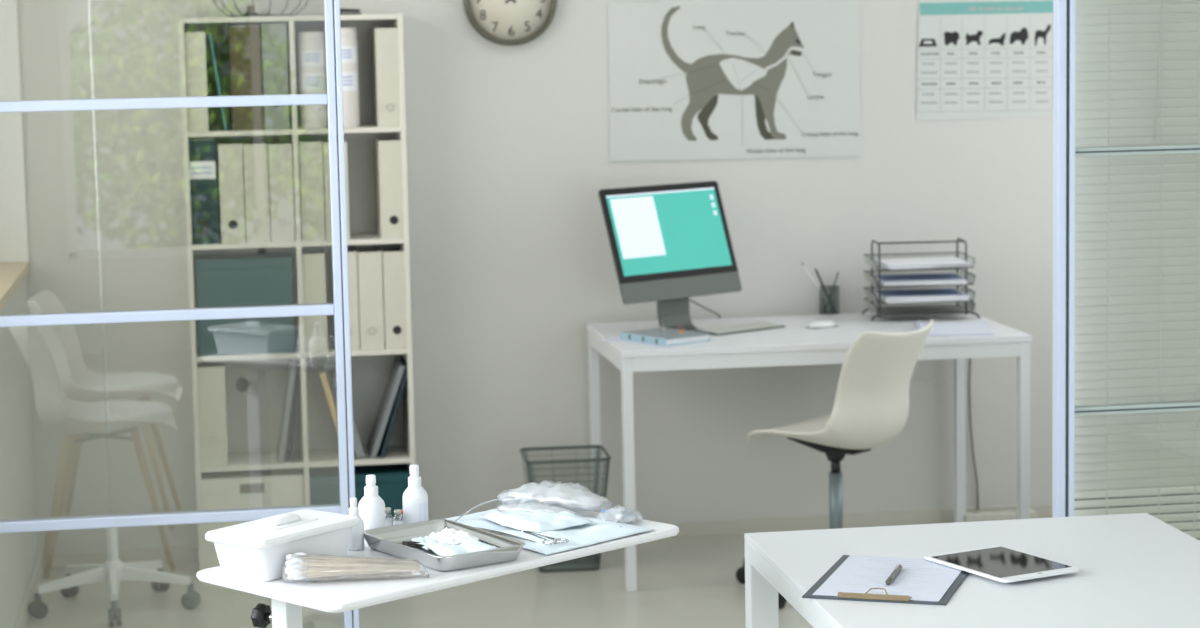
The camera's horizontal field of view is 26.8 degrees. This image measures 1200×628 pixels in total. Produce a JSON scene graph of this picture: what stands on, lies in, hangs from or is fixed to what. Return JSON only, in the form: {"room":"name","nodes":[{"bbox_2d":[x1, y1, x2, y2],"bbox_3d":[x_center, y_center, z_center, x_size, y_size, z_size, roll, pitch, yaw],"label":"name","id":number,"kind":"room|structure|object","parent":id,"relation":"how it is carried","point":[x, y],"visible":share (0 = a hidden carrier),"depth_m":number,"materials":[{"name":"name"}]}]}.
{"room":"veterinary clinic","nodes":[
{"label":"veterinary clinic","id":0,"kind":"room"},
{"bbox_2d":[0,277,38,627],"bbox_3d":[-1.536,0.070,2.623,1.035,2.800,10.800,-2,7,-9],"label":"wall","id":1,"kind":"structure","parent":0,"point":[19,551],"depth_m":7.40,"materials":[{"name":"paint"}]},
{"bbox_2d":[0,0,29,310],"bbox_3d":[-1.813,-0.757,6.787,0.312,1.530,2.350,-2,7,-9],"label":"window","id":2,"kind":"structure","parent":1,"relation":"in","point":[12,274],"depth_m":7.99,"materials":[{"name":"white"}]},
{"bbox_2d":[14,552,42,627],"bbox_3d":[-1.605,0.950,6.839,0.012,0.060,2.660,-2,7,-9],"label":"baseboard","id":3,"kind":"structure","parent":1,"relation":"attached to","point":[23,616],"depth_m":7.63,"materials":[{"name":"grey"}]},
{"bbox_2d":[25,534,813,627],"bbox_3d":[0.649,1.429,3.117,5.700,0.100,11.200,-2,7,-9],"label":"floor","id":4,"kind":"structure","parent":0,"point":[683,582],"depth_m":7.59,"materials":[{"name":"plastic"}]},
{"bbox_2d":[28,0,200,625],"bbox_3d":[-1.480,-0.269,7.452,0.508,2.332,0.489,-2,7,-9],"label":"stand","id":5,"kind":"object","parent":4,"relation":"on","point":[113,571],"visible":0.98,"depth_m":7.55,"materials":[{"name":"white metal"}]},
{"bbox_2d":[0,0,358,627],"bbox_3d":[-0.993,-0.263,5.418,0.888,2.780,0.040,-2,7,-9],"label":"glass wall","id":6,"kind":"structure","parent":4,"relation":"on","point":[333,98],"depth_m":5.46,"materials":[{"name":"silver metal"}]},
{"bbox_2d":[178,14,414,569],"bbox_3d":[-0.963,-0.067,8.070,0.694,1.763,0.242,-2,7,-9],"label":"shelving unit","id":7,"kind":"object","parent":4,"relation":"on","point":[304,458],"visible":0.69,"depth_m":7.96,"materials":[{"name":"white wood"}]},
{"bbox_2d":[184,32,208,131],"bbox_3d":[-1.276,-0.734,7.944,0.074,0.309,0.220,-2,7,-9],"label":"ring binder","id":8,"kind":"object","parent":7,"relation":"on","point":[195,42],"visible":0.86,"depth_m":7.83,"materials":[{"name":"white paper"}]},
{"bbox_2d":[188,137,219,244],"bbox_3d":[-1.257,-0.392,7.978,0.093,0.328,0.202,-2,7,-9],"label":"ring binder","id":9,"kind":"object","parent":7,"relation":"on","point":[202,150],"visible":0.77,"depth_m":7.88,"materials":[{"name":"blue"}]},
{"bbox_2d":[197,366,227,466],"bbox_3d":[-1.243,0.313,8.069,0.092,0.318,0.223,-2,7,-9],"label":"ring binder","id":10,"kind":"object","parent":7,"relation":"on","point":[211,380],"visible":0.83,"depth_m":7.96,"materials":[{"name":"white paper"}]},
{"bbox_2d":[209,34,226,130],"bbox_3d":[-1.205,-0.733,7.953,0.047,0.302,0.200,-2,7,-9],"label":"folder","id":11,"kind":"object","parent":7,"relation":"on","point":[210,35],"visible":1,"depth_m":7.85,"materials":[{"name":"teal"}]},
{"bbox_2d":[214,40,231,130],"bbox_3d":[-1.192,-0.725,7.966,0.043,0.283,0.200,-2,7,-9],"label":"folder","id":12,"kind":"object","parent":7,"relation":"on","point":[216,45],"visible":1,"depth_m":7.87,"materials":[{"name":"blue"}]},
{"bbox_2d":[218,141,245,243],"bbox_3d":[-1.169,-0.388,7.999,0.075,0.312,0.224,-2,7,-9],"label":"ring binder","id":13,"kind":"object","parent":7,"relation":"on","point":[230,156],"visible":1,"depth_m":7.89,"materials":[{"name":"white paper"}]},
{"bbox_2d":[195,252,294,355],"bbox_3d":[-1.131,-0.034,8.035,0.304,0.303,0.202,-2,7,-9],"label":"storage box","id":14,"kind":"object","parent":7,"relation":"on","point":[242,279],"visible":0.96,"depth_m":7.94,"materials":[{"name":"plastic"}]},
{"bbox_2d":[229,25,263,130],"bbox_3d":[-1.118,-0.747,7.959,0.095,0.326,0.200,-2,7,-9],"label":"box file","id":15,"kind":"object","parent":7,"relation":"on","point":[244,40],"visible":1,"depth_m":7.86,"materials":[{"name":"brown"}]},
{"bbox_2d":[201,468,303,568],"bbox_3d":[-1.117,0.652,8.117,0.324,0.291,0.203,-2,7,-9],"label":"storage box","id":16,"kind":"object","parent":7,"relation":"on","point":[271,487],"visible":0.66,"depth_m":8.01,"materials":[{"name":"white cardboard"}]},
{"bbox_2d":[242,141,270,242],"bbox_3d":[-1.092,-0.390,8.011,0.075,0.310,0.223,-2,7,-9],"label":"ring binder","id":17,"kind":"object","parent":7,"relation":"on","point":[255,156],"visible":0.99,"depth_m":7.90,"materials":[{"name":"white paper"}]},
{"bbox_2d":[213,0,307,16],"bbox_3d":[-1.067,-0.982,7.941,0.334,0.086,0.214,-2,7,-9],"label":"wire basket","id":18,"kind":"object","parent":7,"relation":"on","point":[291,14],"visible":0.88,"depth_m":7.91,"materials":[{"name":"black metal"}]},
{"bbox_2d":[244,5,257,16],"bbox_3d":[-1.089,-0.944,7.856,0.044,0.034,0.026,-2,7,-9],"label":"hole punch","id":19,"kind":"object","parent":18,"relation":"in","point":[250,9],"visible":1,"depth_m":7.84,"materials":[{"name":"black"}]},
{"bbox_2d":[260,23,289,129],"bbox_3d":[-1.029,-0.754,7.978,0.078,0.332,0.224,-2,7,-9],"label":"ring binder","id":20,"kind":"object","parent":7,"relation":"on","point":[273,36],"visible":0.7,"depth_m":7.87,"materials":[{"name":"grey"}]},
{"bbox_2d":[267,141,294,241],"bbox_3d":[-1.016,-0.392,8.022,0.074,0.308,0.223,-2,7,-9],"label":"ring binder","id":21,"kind":"object","parent":7,"relation":"on","point":[280,168],"visible":0.99,"depth_m":7.92,"materials":[{"name":"white paper"}]},
{"bbox_2d":[277,358,296,462],"bbox_3d":[-1.008,0.307,8.104,0.069,0.311,0.200,-2,7,-9],"label":"folder","id":22,"kind":"object","parent":7,"relation":"on","point":[291,372],"visible":0.94,"depth_m":8.01,"materials":[{"name":"grey"}]},
{"bbox_2d":[289,359,300,461],"bbox_3d":[-0.980,0.307,8.108,0.044,0.309,0.200,-2,7,-9],"label":"folder","id":23,"kind":"object","parent":7,"relation":"on","point":[298,376],"visible":0.82,"depth_m":8.06,"materials":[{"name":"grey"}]},
{"bbox_2d":[298,139,324,240],"bbox_3d":[-0.922,-0.398,8.036,0.074,0.311,0.223,-2,7,-9],"label":"ring binder","id":24,"kind":"object","parent":7,"relation":"on","point":[310,154],"visible":0.91,"depth_m":7.93,"materials":[{"name":"white paper"}]},
{"bbox_2d":[298,32,326,128],"bbox_3d":[-0.905,-0.737,7.937,0.084,0.302,0.086,-2,7,-9],"label":"canister","id":25,"kind":"object","parent":7,"relation":"on","point":[311,46],"visible":1,"depth_m":7.90,"materials":[{"name":"white"}]},
{"bbox_2d":[302,248,327,351],"bbox_3d":[-0.921,-0.047,8.077,0.079,0.311,0.223,-2,7,-9],"label":"ring binder","id":26,"kind":"object","parent":7,"relation":"on","point":[313,265],"visible":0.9,"depth_m":7.97,"materials":[{"name":"white paper"}]},
{"bbox_2d":[317,364,337,434],"bbox_3d":[-0.859,0.314,8.128,0.092,0.286,0.200,-2,7,-9],"label":"folder","id":27,"kind":"object","parent":7,"relation":"on","point":[321,370],"visible":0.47,"depth_m":8.02,"materials":[{"name":"brown"}]},
{"bbox_2d":[320,139,349,239],"bbox_3d":[-0.846,-0.399,8.047,0.074,0.309,0.223,-2,7,-9],"label":"ring binder","id":28,"kind":"object","parent":7,"relation":"on","point":[325,147],"visible":0.44,"depth_m":7.94,"materials":[{"name":"white paper"}]},
{"bbox_2d":[331,246,359,349],"bbox_3d":[-0.817,-0.052,8.092,0.070,0.314,0.223,-2,7,-9],"label":"ring binder","id":29,"kind":"object","parent":7,"relation":"on","point":[352,256],"visible":0.42,"depth_m":7.99,"materials":[{"name":"white paper"}]},
{"bbox_2d":[330,371,364,458],"bbox_3d":[-0.816,0.320,8.145,0.096,0.268,0.200,-2,7,-9],"label":"folder","id":30,"kind":"object","parent":7,"relation":"on","point":[358,448],"visible":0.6,"depth_m":8.06,"materials":[{"name":"grey"}]},
{"bbox_2d":[341,28,359,127],"bbox_3d":[-0.805,-0.746,7.951,0.086,0.312,0.088,-2,7,-9],"label":"canister","id":31,"kind":"object","parent":7,"relation":"on","point":[349,49],"visible":0.56,"depth_m":7.92,"materials":[{"name":"white"}]},
{"bbox_2d":[340,8,360,14],"bbox_3d":[-0.784,-0.949,7.906,0.070,0.020,0.018,-2,7,-9],"label":"stapler","id":32,"kind":"object","parent":7,"relation":"on","point":[341,9],"visible":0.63,"depth_m":7.90,"materials":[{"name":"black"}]},
{"bbox_2d":[309,463,409,519],"bbox_3d":[-0.779,0.643,8.167,0.326,0.283,0.202,-2,7,-9],"label":"storage box","id":33,"kind":"object","parent":7,"relation":"on","point":[391,479],"visible":0.34,"depth_m":8.07,"materials":[{"name":"teal plastic"}]},
{"bbox_2d":[354,246,384,349],"bbox_3d":[-0.742,-0.054,8.104,0.076,0.312,0.223,-2,7,-9],"label":"ring binder","id":34,"kind":"object","parent":7,"relation":"on","point":[369,264],"visible":0.96,"depth_m":8.00,"materials":[{"name":"white paper"}]},
{"bbox_2d":[371,28,400,126],"bbox_3d":[-0.679,-0.756,8.032,0.076,0.309,0.223,-2,7,-9],"label":"ring binder","id":35,"kind":"object","parent":7,"relation":"on","point":[385,55],"visible":0.99,"depth_m":7.93,"materials":[{"name":"white paper"}]},
{"bbox_2d":[367,357,404,458],"bbox_3d":[-0.693,0.302,8.152,0.120,0.298,0.200,-2,7,-9],"label":"folder","id":36,"kind":"object","parent":7,"relation":"on","point":[397,370],"visible":1,"depth_m":8.07,"materials":[{"name":"grey"}]},
{"bbox_2d":[374,138,403,238],"bbox_3d":[-0.671,-0.406,8.074,0.081,0.309,0.224,-2,7,-9],"label":"ring binder","id":37,"kind":"object","parent":7,"relation":"on","point":[388,160],"visible":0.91,"depth_m":7.97,"materials":[{"name":"white paper"}]},
{"bbox_2d":[378,246,406,348],"bbox_3d":[-0.664,-0.056,8.115,0.076,0.311,0.224,-2,7,-9],"label":"ring binder","id":38,"kind":"object","parent":7,"relation":"on","point":[393,265],"visible":0.89,"depth_m":8.01,"materials":[{"name":"beige cardboard"}]},
{"bbox_2d":[378,355,407,457],"bbox_3d":[-0.669,0.298,8.155,0.107,0.303,0.200,-2,7,-9],"label":"folder","id":39,"kind":"object","parent":7,"relation":"on","point":[388,430],"visible":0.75,"depth_m":8.06,"materials":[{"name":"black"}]},
{"bbox_2d":[196,510,678,627],"bbox_3d":[-0.255,0.821,4.354,0.790,0.850,0.375,-8,10,-44],"label":"trolley","id":40,"kind":"object","parent":4,"relation":"on","point":[287,599],"visible":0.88,"depth_m":4.10,"materials":[{"name":"white plastic"}]},
{"bbox_2d":[205,509,359,581],"bbox_3d":[-0.522,0.375,4.164,0.138,0.090,0.240,4,9,38],"label":"lidded container","id":41,"kind":"object","parent":40,"relation":"on","point":[256,550],"visible":0.9,"depth_m":4.10,"materials":[{"name":"white plastic"}]},
{"bbox_2d":[214,527,351,581],"bbox_3d":[-0.522,0.389,4.166,0.122,0.062,0.222,4,9,38],"label":"tub","id":42,"kind":"object","parent":41,"relation":"in","point":[259,554],"depth_m":4.09,"materials":[{"name":"white plastic"}]},
{"bbox_2d":[282,553,428,582],"bbox_3d":[-0.395,0.406,4.072,0.235,0.046,0.072,-2,7,-7],"label":"bundle","id":43,"kind":"object","parent":40,"relation":"on","point":[298,567],"visible":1,"depth_m":4.07,"materials":[{"name":"brown wood"}]},
{"bbox_2d":[348,498,364,550],"bbox_3d":[-0.420,0.358,4.303,0.033,0.088,0.033,-2,7,-9],"label":"spray bottle","id":44,"kind":"object","parent":40,"relation":"on","point":[356,543],"visible":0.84,"depth_m":4.29,"materials":[{"name":"white plastic"}]},
{"bbox_2d":[358,474,385,529],"bbox_3d":[-0.400,0.335,4.416,0.047,0.107,0.047,-2,7,-9],"label":"spray bottle","id":45,"kind":"object","parent":40,"relation":"on","point":[371,506],"visible":0.93,"depth_m":4.40,"materials":[{"name":"white plastic"}]},
{"bbox_2d":[385,507,392,525],"bbox_3d":[-0.376,0.363,4.461,0.017,0.040,0.017,-2,7,-9],"label":"vial","id":46,"kind":"object","parent":40,"relation":"on","point":[389,521],"visible":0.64,"depth_m":4.45,"materials":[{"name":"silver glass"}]},
{"bbox_2d":[393,509,402,524],"bbox_3d":[-0.357,0.364,4.450,0.017,0.038,0.017,-2,7,-9],"label":"vial","id":47,"kind":"object","parent":40,"relation":"on","point":[396,511],"visible":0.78,"depth_m":4.44,"materials":[{"name":"clear glass"}]},
{"bbox_2d":[402,464,427,523],"bbox_3d":[-0.328,0.324,4.469,0.045,0.113,0.045,-2,7,-9],"label":"bottle","id":48,"kind":"object","parent":40,"relation":"on","point":[415,498],"visible":0.96,"depth_m":4.45,"materials":[{"name":"white plastic"}]},
{"bbox_2d":[363,519,525,570],"bbox_3d":[-0.266,0.391,4.252,0.173,0.029,0.280,-6,8,-34],"label":"steel tray","id":49,"kind":"object","parent":40,"relation":"on","point":[388,539],"visible":0.85,"depth_m":4.24,"materials":[{"name":"grey metal"}]},
{"bbox_2d":[402,541,432,551],"bbox_3d":[-0.289,0.394,4.256,0.130,0.009,0.015,5,9,43],"label":"tweezers","id":50,"kind":"object","parent":49,"relation":"in","point":[412,544],"visible":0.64,"depth_m":4.28,"materials":[{"name":"silver metal"}]},
{"bbox_2d":[411,536,437,549],"bbox_3d":[-0.290,0.387,4.288,0.051,0.009,0.100,-4,7,-20],"label":"pad","id":51,"kind":"object","parent":49,"relation":"on","point":[426,541],"visible":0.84,"depth_m":4.29,"materials":[{"name":"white fabric"}]},
{"bbox_2d":[428,528,479,544],"bbox_3d":[-0.249,0.376,4.290,0.073,0.012,0.099,-7,9,-39],"label":"pad","id":52,"kind":"object","parent":49,"relation":"in","point":[452,536],"visible":1,"depth_m":4.27,"materials":[{"name":"white fabric"}]},
{"bbox_2d":[427,539,496,555],"bbox_3d":[-0.234,0.389,4.221,0.111,0.012,0.125,-6,8,-34],"label":"pad","id":53,"kind":"object","parent":49,"relation":"in","point":[469,545],"visible":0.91,"depth_m":4.20,"materials":[{"name":"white fabric"}]},
{"bbox_2d":[446,505,654,554],"bbox_3d":[-0.113,0.370,4.446,0.263,0.014,0.372,-7,9,-41],"label":"cloth","id":54,"kind":"object","parent":40,"relation":"on","point":[599,530],"visible":0.57,"depth_m":4.36,"materials":[{"name":"white fabric"}]},
{"bbox_2d":[455,497,514,521],"bbox_3d":[-0.175,0.344,4.543,0.261,0.017,0.039,-8,10,-44],"label":"tube","id":55,"kind":"object","parent":54,"relation":"on","point":[469,510],"visible":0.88,"depth_m":4.51,"materials":[{"name":"plastic"}]},
{"bbox_2d":[475,527,535,541],"bbox_3d":[-0.166,0.379,4.346,0.007,0.004,0.170,-7,9,-42],"label":"tweezers","id":56,"kind":"object","parent":54,"relation":"on","point":[492,531],"visible":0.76,"depth_m":4.34,"materials":[{"name":"silver metal"}]},
{"bbox_2d":[494,523,568,544],"bbox_3d":[-0.127,0.378,4.355,0.047,0.006,0.210,-6,8,-35],"label":"forceps","id":57,"kind":"object","parent":54,"relation":"on","point":[555,541],"visible":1,"depth_m":4.30,"materials":[{"name":"silver metal"}]},
{"bbox_2d":[482,507,591,531],"bbox_3d":[-0.113,0.357,4.446,0.150,0.015,0.182,-7,9,-40],"label":"face mask","id":58,"kind":"object","parent":54,"relation":"on","point":[535,519],"visible":1,"depth_m":4.41,"materials":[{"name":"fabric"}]},
{"bbox_2d":[497,501,581,516],"bbox_3d":[-0.110,0.348,4.497,0.166,0.024,0.064,5,9,42],"label":"pouch","id":59,"kind":"object","parent":54,"relation":"on","point":[502,507],"visible":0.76,"depth_m":4.52,"materials":[{"name":"white plastic"}]},
{"bbox_2d":[497,481,611,511],"bbox_3d":[-0.085,0.328,4.581,0.220,0.045,0.115,3,8,33],"label":"pouch","id":60,"kind":"object","parent":54,"relation":"on","point":[561,499],"visible":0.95,"depth_m":4.59,"materials":[{"name":"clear plastic"}]},
{"bbox_2d":[597,505,642,522],"bbox_3d":[0.036,0.355,4.478,0.079,0.029,0.075,-2,7,-9],"label":"pouch","id":61,"kind":"object","parent":54,"relation":"on","point":[617,516],"visible":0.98,"depth_m":4.48,"materials":[{"name":"blue"}]},
{"bbox_2d":[519,445,610,572],"bbox_3d":[-0.108,0.623,8.040,0.273,0.368,0.256,-2,7,-7],"label":"waste bin","id":62,"kind":"object","parent":4,"relation":"on","point":[591,562],"visible":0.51,"depth_m":7.99,"materials":[{"name":"black metal"}]},
{"bbox_2d":[586,312,1031,591],"bbox_3d":[0.651,0.415,8.086,1.285,0.740,0.723,-2,7,-9],"label":"desk","id":63,"kind":"object","parent":4,"relation":"on","point":[793,344],"visible":0.73,"depth_m":7.80,"materials":[{"name":"white laminate"}]},
{"bbox_2d":[598,336,713,347],"bbox_3d":[0.175,0.081,7.837,0.220,0.001,0.300,-8,9,-43],"label":"sheet","id":64,"kind":"object","parent":63,"relation":"on","point":[613,339],"visible":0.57,"depth_m":7.79,"materials":[{"name":"white paper"}]},
{"bbox_2d":[621,328,709,345],"bbox_3d":[0.203,0.070,7.824,0.175,0.022,0.230,-6,8,-35],"label":"notebook","id":65,"kind":"object","parent":64,"relation":"on","point":[670,337],"visible":0.93,"depth_m":7.77,"materials":[{"name":"blue paper"}]},
{"bbox_2d":[677,326,684,333],"bbox_3d":[0.251,0.049,7.810,0.024,0.021,0.015,-5,8,-28],"label":"binder clip","id":66,"kind":"object","parent":65,"relation":"on","point":[678,330],"visible":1,"depth_m":7.81,"materials":[{"name":"orange metal"}]},
{"bbox_2d":[598,181,741,333],"bbox_3d":[0.257,-0.173,7.997,0.501,0.464,0.231,-7,9,-39],"label":"desktop computer","id":67,"kind":"object","parent":63,"relation":"on","point":[670,244],"visible":0.9,"depth_m":8.02,"materials":[{"name":"grey metal"}]},
{"bbox_2d":[689,299,719,317],"bbox_3d":[0.358,0.002,8.313,0.035,0.120,0.186,3,8,33],"label":"power cable","id":68,"kind":"object","parent":67,"relation":"attached to","point":[690,299],"visible":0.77,"depth_m":8.30,"materials":[{"name":"grey plastic"}]},
{"bbox_2d":[694,321,784,335],"bbox_3d":[0.447,0.045,8.046,0.290,0.012,0.115,-7,9,-39],"label":"keyboard","id":69,"kind":"object","parent":63,"relation":"on","point":[759,325],"visible":0.98,"depth_m":8.03,"materials":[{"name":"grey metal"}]},
{"bbox_2d":[804,320,838,328],"bbox_3d":[0.712,0.032,8.081,0.104,0.020,0.058,-6,8,-34],"label":"computer mouse","id":70,"kind":"object","parent":63,"relation":"on","point":[820,324],"visible":1,"depth_m":8.06,"materials":[{"name":"white plastic"}]},
{"bbox_2d":[819,285,838,314],"bbox_3d":[0.767,-0.047,8.432,0.068,0.091,0.068,-2,7,-9],"label":"pencil cup","id":71,"kind":"object","parent":63,"relation":"on","point":[830,287],"visible":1,"depth_m":8.42,"materials":[{"name":"black metal"}]},
{"bbox_2d":[801,262,830,305],"bbox_3d":[0.730,-0.090,8.419,0.123,0.175,0.004,-3,7,-14],"label":"pen","id":72,"kind":"object","parent":71,"relation":"in","point":[801,262],"visible":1,"depth_m":8.41,"materials":[{"name":"white plastic"}]},
{"bbox_2d":[815,268,835,311],"bbox_3d":[0.753,-0.080,8.426,0.070,0.152,0.007,-2,7,-9],"label":"pencil","id":73,"kind":"object","parent":71,"relation":"in","point":[816,271],"visible":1,"depth_m":8.42,"materials":[{"name":"black"}]},
{"bbox_2d":[825,272,838,311],"bbox_3d":[0.774,-0.072,8.432,0.057,0.135,0.006,-4,7,-21],"label":"pen","id":74,"kind":"object","parent":71,"relation":"in","point":[838,272],"visible":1,"depth_m":8.43,"materials":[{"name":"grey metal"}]},
{"bbox_2d":[862,238,980,320],"bbox_3d":[1.051,-0.117,8.270,0.361,0.254,0.230,-2,7,-4],"label":"tray","id":75,"kind":"object","parent":63,"relation":"on","point":[965,307],"visible":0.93,"depth_m":8.23,"materials":[{"name":"grey metal"}]},
{"bbox_2d":[864,252,974,269],"bbox_3d":[1.045,-0.174,8.263,0.328,0.031,0.228,-2,7,-4],"label":"tray","id":76,"kind":"object","parent":75,"relation":"on","point":[963,256],"depth_m":8.27,"materials":[{"name":"grey metal"}]},
{"bbox_2d":[864,268,974,286],"bbox_3d":[1.046,-0.119,8.269,0.328,0.031,0.228,-2,7,-4],"label":"tray","id":77,"kind":"object","parent":75,"relation":"on","point":[970,277],"depth_m":8.23,"materials":[{"name":"grey metal"}]},
{"bbox_2d":[864,285,975,303],"bbox_3d":[1.047,-0.065,8.276,0.328,0.031,0.228,-2,7,-4],"label":"tray","id":78,"kind":"object","parent":75,"relation":"on","point":[963,289],"depth_m":8.21,"materials":[{"name":"grey metal"}]},
{"bbox_2d":[864,298,975,314],"bbox_3d":[1.048,-0.029,8.280,0.328,0.031,0.228,-2,7,-4],"label":"tray","id":79,"kind":"object","parent":75,"relation":"on","point":[965,307],"depth_m":8.24,"materials":[{"name":"grey metal"}]},
{"bbox_2d":[875,273,966,285],"bbox_3d":[1.051,-0.113,8.255,0.282,0.015,0.212,-2,7,-4],"label":"paper stack","id":80,"kind":"object","parent":75,"relation":"in","point":[940,278],"visible":0.96,"depth_m":8.19,"materials":[{"name":"white paper"}]},
{"bbox_2d":[875,288,969,302],"bbox_3d":[1.054,-0.060,8.261,0.281,0.020,0.211,-2,7,-4],"label":"paper stack","id":81,"kind":"object","parent":75,"relation":"on","point":[946,294],"visible":0.96,"depth_m":8.19,"materials":[{"name":"white paper"}]},
{"bbox_2d":[874,257,970,269],"bbox_3d":[1.052,-0.167,8.247,0.278,0.015,0.204,-2,7,-9],"label":"paper stack","id":82,"kind":"object","parent":75,"relation":"in","point":[927,262],"visible":0.97,"depth_m":8.18,"materials":[{"name":"white paper"}]},
{"bbox_2d":[915,320,993,335],"bbox_3d":[1.114,0.042,7.937,0.223,0.018,0.302,-1,7,3],"label":"paper stack","id":83,"kind":"object","parent":63,"relation":"on","point":[980,328],"visible":0.75,"depth_m":7.90,"materials":[{"name":"white paper"}]},
{"bbox_2d":[736,319,932,608],"bbox_3d":[0.736,0.427,7.609,0.593,0.827,0.623,-3,7,-11],"label":"swivel chair","id":84,"kind":"object","parent":4,"relation":"on","point":[871,407],"visible":0.79,"depth_m":7.40,"materials":[{"name":"plastic"},{"name":"chrome"}]},
{"bbox_2d":[744,513,1199,627],"bbox_3d":[0.768,0.835,4.535,0.821,0.740,0.984,-2,7,-9],"label":"table","id":85,"kind":"object","parent":4,"relation":"on","point":[1137,570],"visible":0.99,"depth_m":4.57,"materials":[{"name":"white laminate"}]},
{"bbox_2d":[802,555,968,604],"bbox_3d":[0.519,0.466,4.485,0.250,0.014,0.345,1,7,17],"label":"clipboard","id":86,"kind":"object","parent":85,"relation":"on","point":[852,577],"visible":0.96,"depth_m":4.45,"materials":[{"name":"grey paper"}]},
{"bbox_2d":[885,564,901,584],"bbox_3d":[0.523,0.464,4.484,0.011,0.011,0.145,1,7,16],"label":"ballpoint pen","id":87,"kind":"object","parent":86,"relation":"on","point":[898,568],"visible":1,"depth_m":4.47,"materials":[{"name":"grey"}]},
{"bbox_2d":[924,545,1078,582],"bbox_3d":[0.724,0.451,4.555,0.172,0.007,0.245,-5,8,-28],"label":"tablet","id":88,"kind":"object","parent":85,"relation":"on","point":[999,563],"visible":1,"depth_m":4.54,"materials":[{"name":"white"}]},
{"bbox_2d":[1052,0,1199,517],"bbox_3d":[1.612,-0.360,5.808,1.169,2.780,0.040,-2,7,-9],"label":"window frame","id":89,"kind":"structure","parent":4,"relation":"on","point":[1065,152],"depth_m":5.74,"materials":[{"name":"silver metal"}]},
{"bbox_2d":[1074,0,1199,540],"bbox_3d":[1.624,-0.346,5.866,1.098,2.722,0.041,-2,7,-9],"label":"blind","id":90,"kind":"object","parent":89,"relation":"attached to","point":[1137,217],"visible":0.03,"depth_m":5.84,"materials":[{"name":"white plastic"}]},
{"bbox_2d":[1074,485,1199,539],"bbox_3d":[1.635,0.645,7.348,0.440,0.420,0.412,-2,7,-9],"label":"base cabinet","id":91,"kind":"object","parent":4,"relation":"on","point":[1198,485],"visible":0.02,"depth_m":7.13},
{"bbox_2d":[17,0,1052,553],"bbox_3d":[0.040,-0.643,8.359,5.200,2.800,0.150,-2,7,-9],"label":"wall","id":92,"kind":"structure","parent":0,"point":[508,147],"depth_m":8.29,"materials":[{"name":"paint"}]},
{"bbox_2d":[463,0,556,45],"bbox_3d":[-0.290,-1.022,8.167,0.304,0.304,0.039,-2,7,-9],"label":"wall clock","id":93,"kind":"object","parent":92,"relation":"attached to","point":[502,22],"visible":1,"depth_m":8.17,"materials":[{"name":"silver"}]},
{"bbox_2d":[43,504,1051,569],"bbox_3d":[0.318,0.723,8.478,4.315,0.050,0.012,-2,7,-9],"label":"baseboard","id":94,"kind":"structure","parent":92,"relation":"attached to","point":[934,516],"depth_m":8.50,"materials":[{"name":"grey"}]},
{"bbox_2d":[608,0,860,162],"bbox_3d":[0.448,-0.775,8.327,0.849,0.543,0.003,-2,7,-9],"label":"poster","id":95,"kind":"object","parent":92,"relation":"attached to","point":[690,80],"visible":1,"depth_m":8.33,"materials":[{"name":"white paper"}]},
{"bbox_2d":[968,358,978,508],"bbox_3d":[1.271,0.363,8.566,0.038,0.614,0.022,-2,7,-9],"label":"hanging cable","id":96,"kind":"object","parent":92,"relation":"attached to","point":[971,437],"visible":0.8,"depth_m":8.57,"materials":[{"name":"grey plastic"}]},
{"bbox_2d":[916,0,1052,120],"bbox_3d":[1.298,-0.858,8.449,0.494,0.408,0.002,-2,7,-9],"label":"chart","id":97,"kind":"object","parent":92,"relation":"attached to","point":[976,58],"visible":1,"depth_m":8.45,"materials":[{"name":"white paper"}]},
{"bbox_2d":[965,509,1036,521],"bbox_3d":[1.358,0.694,8.569,0.250,0.046,0.050,-2,7,-9],"label":"power strip","id":98,"kind":"object","parent":92,"relation":"attached to","point":[1001,514],"visible":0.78,"depth_m":8.54,"materials":[{"name":"white plastic"}]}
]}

